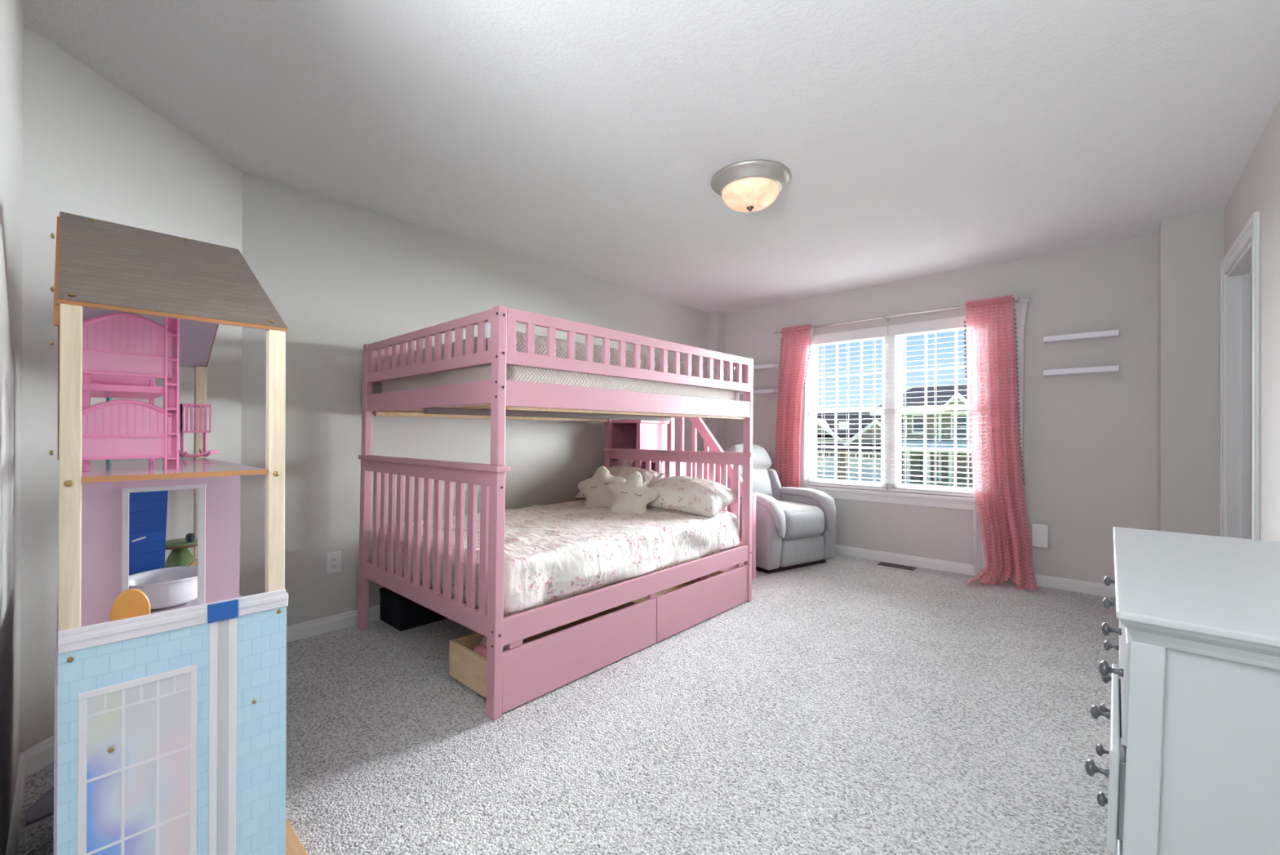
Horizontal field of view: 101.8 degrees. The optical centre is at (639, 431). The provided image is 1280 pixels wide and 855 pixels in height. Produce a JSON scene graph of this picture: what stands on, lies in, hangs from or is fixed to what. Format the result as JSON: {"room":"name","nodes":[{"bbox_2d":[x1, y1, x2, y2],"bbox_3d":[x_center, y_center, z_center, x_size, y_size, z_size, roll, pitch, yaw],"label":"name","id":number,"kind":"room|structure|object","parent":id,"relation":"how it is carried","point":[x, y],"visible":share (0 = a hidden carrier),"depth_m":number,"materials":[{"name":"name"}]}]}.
{"room":"bedroom","nodes":[
{"label":"bedroom","id":0,"kind":"room"},
{"bbox_2d":[0,0,23,854],"bbox_3d":[-1.508,-0.101,1.143,1.730,2.440,0.140,0,0,42],"label":"wall","id":1,"kind":"structure","parent":0,"point":[11,20],"depth_m":1.32,"materials":[{"name":"paint"}]},
{"bbox_2d":[5,752,26,854],"bbox_3d":[-1.406,1.078,1.149,1.586,0.083,0.013,0,0,42],"label":"baseboard","id":2,"kind":"structure","parent":1,"relation":"attached to","point":[16,812],"depth_m":1.46,"materials":[{"name":"white paint"}]},
{"bbox_2d":[19,23,242,752],"bbox_3d":[-2.072,-0.100,2.184,0.141,2.440,1.025,0,0,-1],"label":"wall","id":3,"kind":"structure","parent":0,"point":[91,148],"depth_m":1.83,"materials":[{"name":"paint"}]},
{"bbox_2d":[19,735,53,777],"bbox_3d":[-2.004,1.078,2.153,0.013,0.083,0.955,0,0,-1],"label":"baseboard","id":4,"kind":"structure","parent":3,"relation":"attached to","point":[40,755],"depth_m":1.72,"materials":[{"name":"white paint"}]},
{"bbox_2d":[240,171,706,626],"bbox_3d":[-0.650,-0.092,4.250,0.140,2.440,4.235,0,0,42],"label":"wall","id":5,"kind":"structure","parent":0,"point":[342,277],"depth_m":3.02,"materials":[{"name":"paint"}]},
{"bbox_2d":[286,604,380,642],"bbox_3d":[-0.644,1.087,4.145,0.013,0.083,4.095,0,0,42],"label":"baseboard","id":6,"kind":"structure","parent":5,"relation":"attached to","point":[328,624],"depth_m":2.91,"materials":[{"name":"white paint"}]},
{"bbox_2d":[326,551,341,574],"bbox_3d":[-1.732,0.740,2.942,0.010,0.121,0.078,0,0,42],"label":"wall outlet","id":7,"kind":"object","parent":5,"relation":"attached to","point":[333,558],"visible":1,"depth_m":2.94,"materials":[{"name":"white paint"}]},
{"bbox_2d":[330,563,337,568],"bbox_3d":[-1.730,0.760,2.941,0.004,0.028,0.032,0,0,42],"label":"receptacle","id":8,"kind":"object","parent":7,"relation":"attached to","point":[333,566],"depth_m":2.94,"materials":[{"name":"white paint"}]},
{"bbox_2d":[330,555,337,561],"bbox_3d":[-1.730,0.720,2.941,0.004,0.028,0.032,0,0,42],"label":"receptacle","id":9,"kind":"object","parent":7,"relation":"attached to","point":[333,558],"depth_m":2.94,"materials":[{"name":"white paint"}]},
{"bbox_2d":[17,553,1120,854],"bbox_3d":[0.065,1.174,1.267,5.600,0.100,7.975,0,0,42],"label":"floor","id":10,"kind":"structure","parent":0,"point":[853,705],"depth_m":1.92,"materials":[{"name":"grey carpet"}]},
{"bbox_2d":[25,786,53,826],"bbox_3d":[-1.817,1.114,1.630,0.320,0.009,0.130,0,0,42],"label":"board","id":11,"kind":"object","parent":10,"relation":"on","point":[43,807],"visible":0.36,"depth_m":1.53,"materials":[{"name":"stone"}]},
{"bbox_2d":[48,211,288,854],"bbox_3d":[-1.209,0.308,1.294,0.958,1.617,0.336,0,0,42],"label":"dollhouse","id":12,"kind":"object","parent":10,"relation":"on","point":[170,723],"visible":0.99,"depth_m":1.02,"materials":[{"name":"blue wood"}]},
{"bbox_2d":[81,312,179,471],"bbox_3d":[-1.144,-0.101,1.153,0.324,0.358,0.147,0,0,42],"label":"bunk bed","id":13,"kind":"object","parent":12,"relation":"on","point":[124,353],"visible":0.83,"depth_m":1.05,"materials":[{"name":"pink plastic"}]},
{"bbox_2d":[110,588,151,621],"bbox_3d":[-1.000,0.367,1.023,0.056,0.107,0.058,0,0,42],"label":"chair","id":14,"kind":"object","parent":12,"relation":"on","point":[131,602],"visible":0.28,"depth_m":1.03,"materials":[{"name":"orange plastic"}]},
{"bbox_2d":[86,671,190,854],"bbox_3d":[-0.898,0.629,0.936,0.001,0.349,0.134,0,0,42],"label":"window","id":15,"kind":"structure","parent":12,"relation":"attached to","point":[138,730],"depth_m":0.93,"materials":[{"name":"plastic"}]},
{"bbox_2d":[128,565,197,609],"bbox_3d":[-1.152,0.382,1.261,0.168,0.072,0.182,0,0,42],"label":"bathtub","id":16,"kind":"object","parent":12,"relation":"on","point":[167,587],"visible":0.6,"depth_m":1.24,"materials":[{"name":"white plastic"}]},
{"bbox_2d":[121,483,205,604],"bbox_3d":[-1.081,0.272,1.183,0.003,0.297,0.142,0,0,42],"label":"mirror","id":17,"kind":"object","parent":12,"relation":"on","point":[126,488],"depth_m":1.19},
{"bbox_2d":[57,211,287,328],"bbox_3d":[-1.033,-0.361,1.143,0.473,0.279,0.325,0,0,42],"label":"roof","id":18,"kind":"object","parent":12,"relation":"attached to","point":[103,264],"depth_m":1.09,"materials":[{"name":"brown wood"}]},
{"bbox_2d":[164,537,197,568],"bbox_3d":[-1.347,0.370,1.522,0.107,0.100,0.107,0,0,42],"label":"table","id":19,"kind":"object","parent":12,"relation":"on","point":[180,555],"visible":0.59,"depth_m":1.50,"materials":[{"name":"green plastic"}]},
{"bbox_2d":[185,533,195,542],"bbox_3d":[-1.305,0.307,1.509,0.030,0.026,0.020,0,0,42],"label":"cup","id":20,"kind":"object","parent":19,"relation":"on","point":[189,537],"visible":1,"depth_m":1.50,"materials":[{"name":"teal plastic"}]},
{"bbox_2d":[188,558,197,566],"bbox_3d":[-1.216,0.383,1.427,0.052,0.075,0.044,0,0,42],"label":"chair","id":21,"kind":"object","parent":12,"relation":"on","point":[194,563],"visible":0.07,"depth_m":1.41,"materials":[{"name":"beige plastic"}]},
{"bbox_2d":[178,403,219,457],"bbox_3d":[-1.331,-0.003,1.540,0.162,0.158,0.122,0,0,42],"label":"crib","id":22,"kind":"object","parent":12,"relation":"on","point":[204,453],"visible":0.91,"depth_m":1.53,"materials":[{"name":"pink plastic"}]},
{"bbox_2d":[285,816,307,854],"bbox_3d":[-1.089,1.111,1.488,0.690,0.020,0.103,0,0,42],"label":"tray","id":23,"kind":"object","parent":10,"relation":"on","point":[294,846],"visible":0.02,"depth_m":1.39,"materials":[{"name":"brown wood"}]},
{"bbox_2d":[379,586,447,631],"bbox_3d":[-1.313,1.030,3.168,0.287,0.188,0.418,0,0,42],"label":"storage box","id":24,"kind":"object","parent":10,"relation":"on","point":[398,611],"visible":0.47,"depth_m":2.99,"materials":[{"name":"black fabric"}]},
{"bbox_2d":[479,635,509,651],"bbox_3d":[-0.634,0.982,2.343,0.201,0.183,0.152,0,0,42],"label":"folded blanket","id":25,"kind":"object","parent":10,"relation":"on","point":[484,641],"visible":0.06,"depth_m":2.31,"materials":[{"name":"pink fabric"}]},
{"bbox_2d":[473,644,486,657],"bbox_3d":[-0.668,0.971,2.240,0.182,0.084,0.051,0,0,42],"label":"plush toy","id":26,"kind":"object","parent":25,"relation":"on","point":[481,650],"visible":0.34,"depth_m":2.24,"materials":[{"name":"pink fabric"}]},
{"bbox_2d":[448,597,656,713],"bbox_3d":[-0.391,1.002,2.553,0.437,0.247,0.941,0,0,42],"label":"drawer","id":27,"kind":"object","parent":10,"relation":"on","point":[546,661],"visible":0.85,"depth_m":2.32,"materials":[{"name":"pink paint"}]},
{"bbox_2d":[357,305,755,720],"bbox_3d":[-0.418,0.316,3.225,1.420,1.622,1.985,0,0,42],"label":"bunk bed","id":28,"kind":"object","parent":10,"relation":"on","point":[498,398],"visible":0.84,"depth_m":2.48,"materials":[{"name":"pink paint"}]},
{"bbox_2d":[378,499,739,617],"bbox_3d":[-0.403,0.643,3.197,1.330,0.263,1.851,0,0,42],"label":"mattress","id":29,"kind":"object","parent":28,"relation":"on","point":[553,553],"visible":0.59,"depth_m":2.68,"materials":[{"name":"fabric"}]},
{"bbox_2d":[577,466,626,507],"bbox_3d":[-0.270,0.407,3.706,0.353,0.320,0.176,0,0,2],"label":"cushion","id":30,"kind":"object","parent":29,"relation":"on","point":[595,489],"visible":0.86,"depth_m":3.65,"materials":[{"name":"beige fabric"}]},
{"bbox_2d":[575,465,663,498],"bbox_3d":[-0.162,0.397,3.998,0.632,0.266,0.368,0,0,42],"label":"pillow","id":31,"kind":"object","parent":29,"relation":"on","point":[649,477],"visible":0.3,"depth_m":3.91,"materials":[{"name":"fabric"}]},
{"bbox_2d":[608,471,658,513],"bbox_3d":[-0.045,0.422,3.416,0.333,0.318,0.157,0,0,-3],"label":"cushion","id":32,"kind":"object","parent":29,"relation":"on","point":[631,495],"visible":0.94,"depth_m":3.37,"materials":[{"name":"beige fabric"}]},
{"bbox_2d":[645,475,740,517],"bbox_3d":[0.307,0.435,3.555,0.635,0.258,0.430,0,0,32],"label":"pillow","id":33,"kind":"object","parent":29,"relation":"on","point":[680,495],"visible":0.8,"depth_m":3.40,"materials":[{"name":"fabric"}]},
{"bbox_2d":[381,331,738,400],"bbox_3d":[-0.406,-0.279,3.228,1.275,0.308,1.843,0,0,42],"label":"mattress","id":34,"kind":"object","parent":28,"relation":"on","point":[482,372],"visible":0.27,"depth_m":2.52,"materials":[{"name":"fabric"}]},
{"bbox_2d":[611,417,755,578],"bbox_3d":[0.308,0.312,4.272,1.200,1.639,0.445,0,0,42],"label":"staircase","id":35,"kind":"structure","parent":10,"relation":"on","point":[625,433],"depth_m":4.37,"materials":[{"name":"pink paint"}]},
{"bbox_2d":[626,564,747,642],"bbox_3d":[0.243,1.005,3.254,0.437,0.247,0.935,0,0,42],"label":"drawer","id":36,"kind":"object","parent":10,"relation":"on","point":[682,606],"visible":0.54,"depth_m":3.06,"materials":[{"name":"pink paint"}]},
{"bbox_2d":[689,573,711,584],"bbox_3d":[0.395,0.990,3.303,0.151,0.196,0.205,0,0,42],"label":"handle cutout","id":37,"kind":"object","parent":36,"relation":"in","point":[704,577],"visible":0.06,"depth_m":3.26,"materials":[{"name":"pink fabric"}]},
{"bbox_2d":[715,444,835,573],"bbox_3d":[1.137,0.624,4.625,0.815,1.020,0.924,0,0,-32],"label":"recliner","id":38,"kind":"object","parent":10,"relation":"on","point":[796,526],"visible":0.73,"depth_m":4.30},
{"bbox_2d":[724,444,771,468],"bbox_3d":[0.985,0.246,4.877,0.570,0.265,0.236,0,0,-32],"label":"cushion","id":39,"kind":"object","parent":38,"relation":"on","point":[762,460],"depth_m":4.83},
{"bbox_2d":[739,467,773,497],"bbox_3d":[1.025,0.536,4.811,0.440,0.396,0.251,0,0,-32],"label":"lumbar cushion","id":40,"kind":"object","parent":38,"relation":"on","point":[762,477],"depth_m":4.78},
{"bbox_2d":[777,499,824,540],"bbox_3d":[1.195,0.756,4.532,0.520,0.295,0.695,0,0,-32],"label":"seat cushion","id":41,"kind":"object","parent":38,"relation":"on","point":[803,519],"depth_m":4.27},
{"bbox_2d":[876,561,917,570],"bbox_3d":[2.168,1.133,4.389,0.286,0.006,0.109,0,0,42],"label":"floor vent","id":42,"kind":"object","parent":10,"relation":"in","point":[882,563],"visible":1,"depth_m":4.38,"materials":[{"name":"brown metal"}]},
{"bbox_2d":[1084,526,1279,854],"bbox_3d":[1.417,0.728,1.232,0.528,0.800,1.163,0,0,42],"label":"dresser","id":43,"kind":"object","parent":10,"relation":"on","point":[1193,714],"visible":1,"depth_m":0.92,"materials":[{"name":"grey paint"}]},
{"bbox_2d":[21,0,1279,312],"bbox_3d":[0.072,-1.366,1.272,5.600,0.100,7.975,0,0,42],"label":"ceiling","id":44,"kind":"structure","parent":0,"point":[915,139],"depth_m":2.16,"materials":[{"name":"white paint"}]},
{"bbox_2d":[711,159,791,212],"bbox_3d":[0.574,-1.230,2.708,0.408,0.164,0.408,0,0,42],"label":"ceiling light","id":45,"kind":"object","parent":44,"relation":"attached to","point":[748,185],"visible":1,"depth_m":2.60,"materials":[{"name":"beige glass"}]},
{"bbox_2d":[706,310,724,451],"bbox_3d":[0.824,-0.085,5.678,0.135,2.440,0.140,0,0,42],"label":"wall","id":46,"kind":"structure","parent":0,"point":[715,319],"depth_m":5.63,"materials":[{"name":"paint"}]},
{"bbox_2d":[724,234,1157,585],"bbox_3d":[2.360,-0.083,4.479,4.302,2.440,0.141,0,0,42],"label":"wall","id":47,"kind":"structure","parent":0,"point":[1090,441],"depth_m":3.77,"materials":[{"name":"paint"}]},
{"bbox_2d":[738,388,777,395],"bbox_3d":[1.215,-0.415,5.353,0.402,0.046,0.100,0,0,42],"label":"floating shelf","id":48,"kind":"object","parent":47,"relation":"attached to","point":[768,390],"visible":0.79,"depth_m":5.27,"materials":[{"name":"white paint"}]},
{"bbox_2d":[753,363,777,370],"bbox_3d":[1.215,-0.666,5.354,0.402,0.046,0.100,0,0,42],"label":"floating shelf","id":49,"kind":"object","parent":47,"relation":"attached to","point":[771,366],"visible":0.55,"depth_m":5.26,"materials":[{"name":"white paint"}]},
{"bbox_2d":[800,326,994,510],"bbox_3d":[2.208,-0.146,4.593,1.580,1.535,0.175,0,0,42],"label":"window","id":50,"kind":"structure","parent":47,"relation":"in","point":[958,502],"depth_m":4.58,"materials":[{"name":"white plastic"}]},
{"bbox_2d":[810,325,888,490],"bbox_3d":[1.921,-0.206,4.812,0.718,1.445,0.065,0,0,42],"label":"window blind","id":51,"kind":"object","parent":50,"relation":"attached to","point":[879,331],"visible":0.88,"depth_m":4.75,"materials":[{"name":"white plastic"}]},
{"bbox_2d":[888,315,973,497],"bbox_3d":[2.456,-0.205,4.328,0.718,1.445,0.065,0,0,42],"label":"window blind","id":52,"kind":"object","parent":50,"relation":"attached to","point":[935,325],"visible":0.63,"depth_m":4.33,"materials":[{"name":"white plastic"}]},
{"bbox_2d":[773,295,1026,333],"bbox_3d":[2.117,-0.981,4.517,2.015,0.070,0.135,0,0,42],"label":"curtain rod","id":53,"kind":"object","parent":47,"relation":"attached to","point":[885,317],"visible":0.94,"depth_m":4.43,"materials":[{"name":"silver metal"}]},
{"bbox_2d":[775,324,811,487],"bbox_3d":[1.478,0.047,5.032,0.383,2.137,0.108,0,0,42],"label":"curtain","id":54,"kind":"object","parent":53,"relation":"hanging from","point":[784,392],"visible":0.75,"depth_m":5.05,"materials":[{"name":"pink fabric"}]},
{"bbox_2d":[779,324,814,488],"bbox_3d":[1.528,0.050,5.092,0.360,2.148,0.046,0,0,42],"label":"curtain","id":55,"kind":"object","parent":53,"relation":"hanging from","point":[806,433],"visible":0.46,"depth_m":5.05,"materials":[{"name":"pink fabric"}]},
{"bbox_2d":[964,294,1037,590],"bbox_3d":[2.638,0.052,3.820,0.447,2.145,0.383,0,0,33],"label":"curtain","id":56,"kind":"object","parent":53,"relation":"hanging from","point":[989,304],"visible":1,"depth_m":3.92,"materials":[{"name":"pink chevron-patterned woven fabric"}]},
{"bbox_2d":[973,294,1029,582],"bbox_3d":[2.758,0.051,3.981,0.355,2.148,0.046,0,0,42],"label":"curtain","id":57,"kind":"object","parent":53,"relation":"hanging from","point":[1020,306],"visible":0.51,"depth_m":3.99,"materials":[{"name":"pink fabric"}]},
{"bbox_2d":[834,544,1115,598],"bbox_3d":[2.160,1.095,4.550,3.361,0.083,0.013,0,0,42],"label":"baseboard","id":58,"kind":"structure","parent":47,"relation":"attached to","point":[1070,584],"depth_m":4.19,"materials":[{"name":"white paint"}]},
{"bbox_2d":[1031,523,1049,547],"bbox_3d":[2.945,0.763,3.821,0.103,0.168,0.045,0,0,42],"label":"wall box","id":59,"kind":"object","parent":47,"relation":"attached to","point":[1040,532],"visible":1,"depth_m":3.80,"materials":[{"name":"white paint"}]},
{"bbox_2d":[1043,328,1119,343],"bbox_3d":[3.095,-0.672,3.656,0.402,0.046,0.100,0,0,42],"label":"floating shelf","id":60,"kind":"object","parent":47,"relation":"attached to","point":[1111,333],"visible":1,"depth_m":3.62,"materials":[{"name":"white paint"}]},
{"bbox_2d":[1043,364,1119,376],"bbox_3d":[3.094,-0.431,3.655,0.402,0.046,0.100,0,0,42],"label":"floating shelf","id":61,"kind":"object","parent":47,"relation":"attached to","point":[1106,369],"visible":1,"depth_m":3.62,"materials":[{"name":"white paint"}]},
{"bbox_2d":[1157,208,1224,536],"bbox_3d":[3.412,-0.083,3.232,0.262,2.440,0.299,0,0,42],"label":"wall","id":62,"kind":"structure","parent":0,"point":[1191,248],"depth_m":3.13,"materials":[{"name":"paint"}]},
{"bbox_2d":[1224,99,1279,542],"bbox_3d":[1.035,-0.096,0.302,0.140,2.440,7.835,0,0,42],"label":"wall","id":63,"kind":"structure","parent":0,"point":[1257,188],"depth_m":2.21,"materials":[{"name":"paint"}]},
{"bbox_2d":[1219,211,1260,539],"bbox_3d":[3.120,0.078,2.622,0.162,2.116,0.956,0,0,42],"label":"door","id":64,"kind":"structure","parent":63,"relation":"in","point":[1240,286],"depth_m":2.90,"materials":[{"name":"white paint"}]},
{"label":"outside","id":65,"kind":"structure","parent":0,"visible":0},
{"bbox_3d":[7.069,4.355,30.206,110.000,0.300,42.665,0,0,42],"label":"lawn","id":66,"kind":"structure","parent":65,"visible":0},
{"bbox_2d":[817,411,880,483],"bbox_3d":[18.257,1.078,49.672,13.300,6.400,11.000,0,0,42],"label":"house","id":67,"kind":"structure","parent":66,"relation":"on","point":[828,419],"depth_m":45.16,"materials":[{"name":"beige"}]},
{"bbox_2d":[838,421,848,428],"bbox_3d":[18.087,-0.580,46.275,0.800,0.700,0.080,0,0,42],"label":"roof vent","id":68,"kind":"object","parent":67,"relation":"attached to","point":[840,426],"depth_m":46.23,"materials":[{"name":"white"}]},
{"bbox_2d":[870,384,973,489],"bbox_3d":[25.477,0.232,42.074,10.800,8.100,10.600,0,0,42],"label":"house","id":69,"kind":"structure","parent":66,"relation":"on","point":[940,428],"depth_m":39.98,"materials":[{"name":"grey"}]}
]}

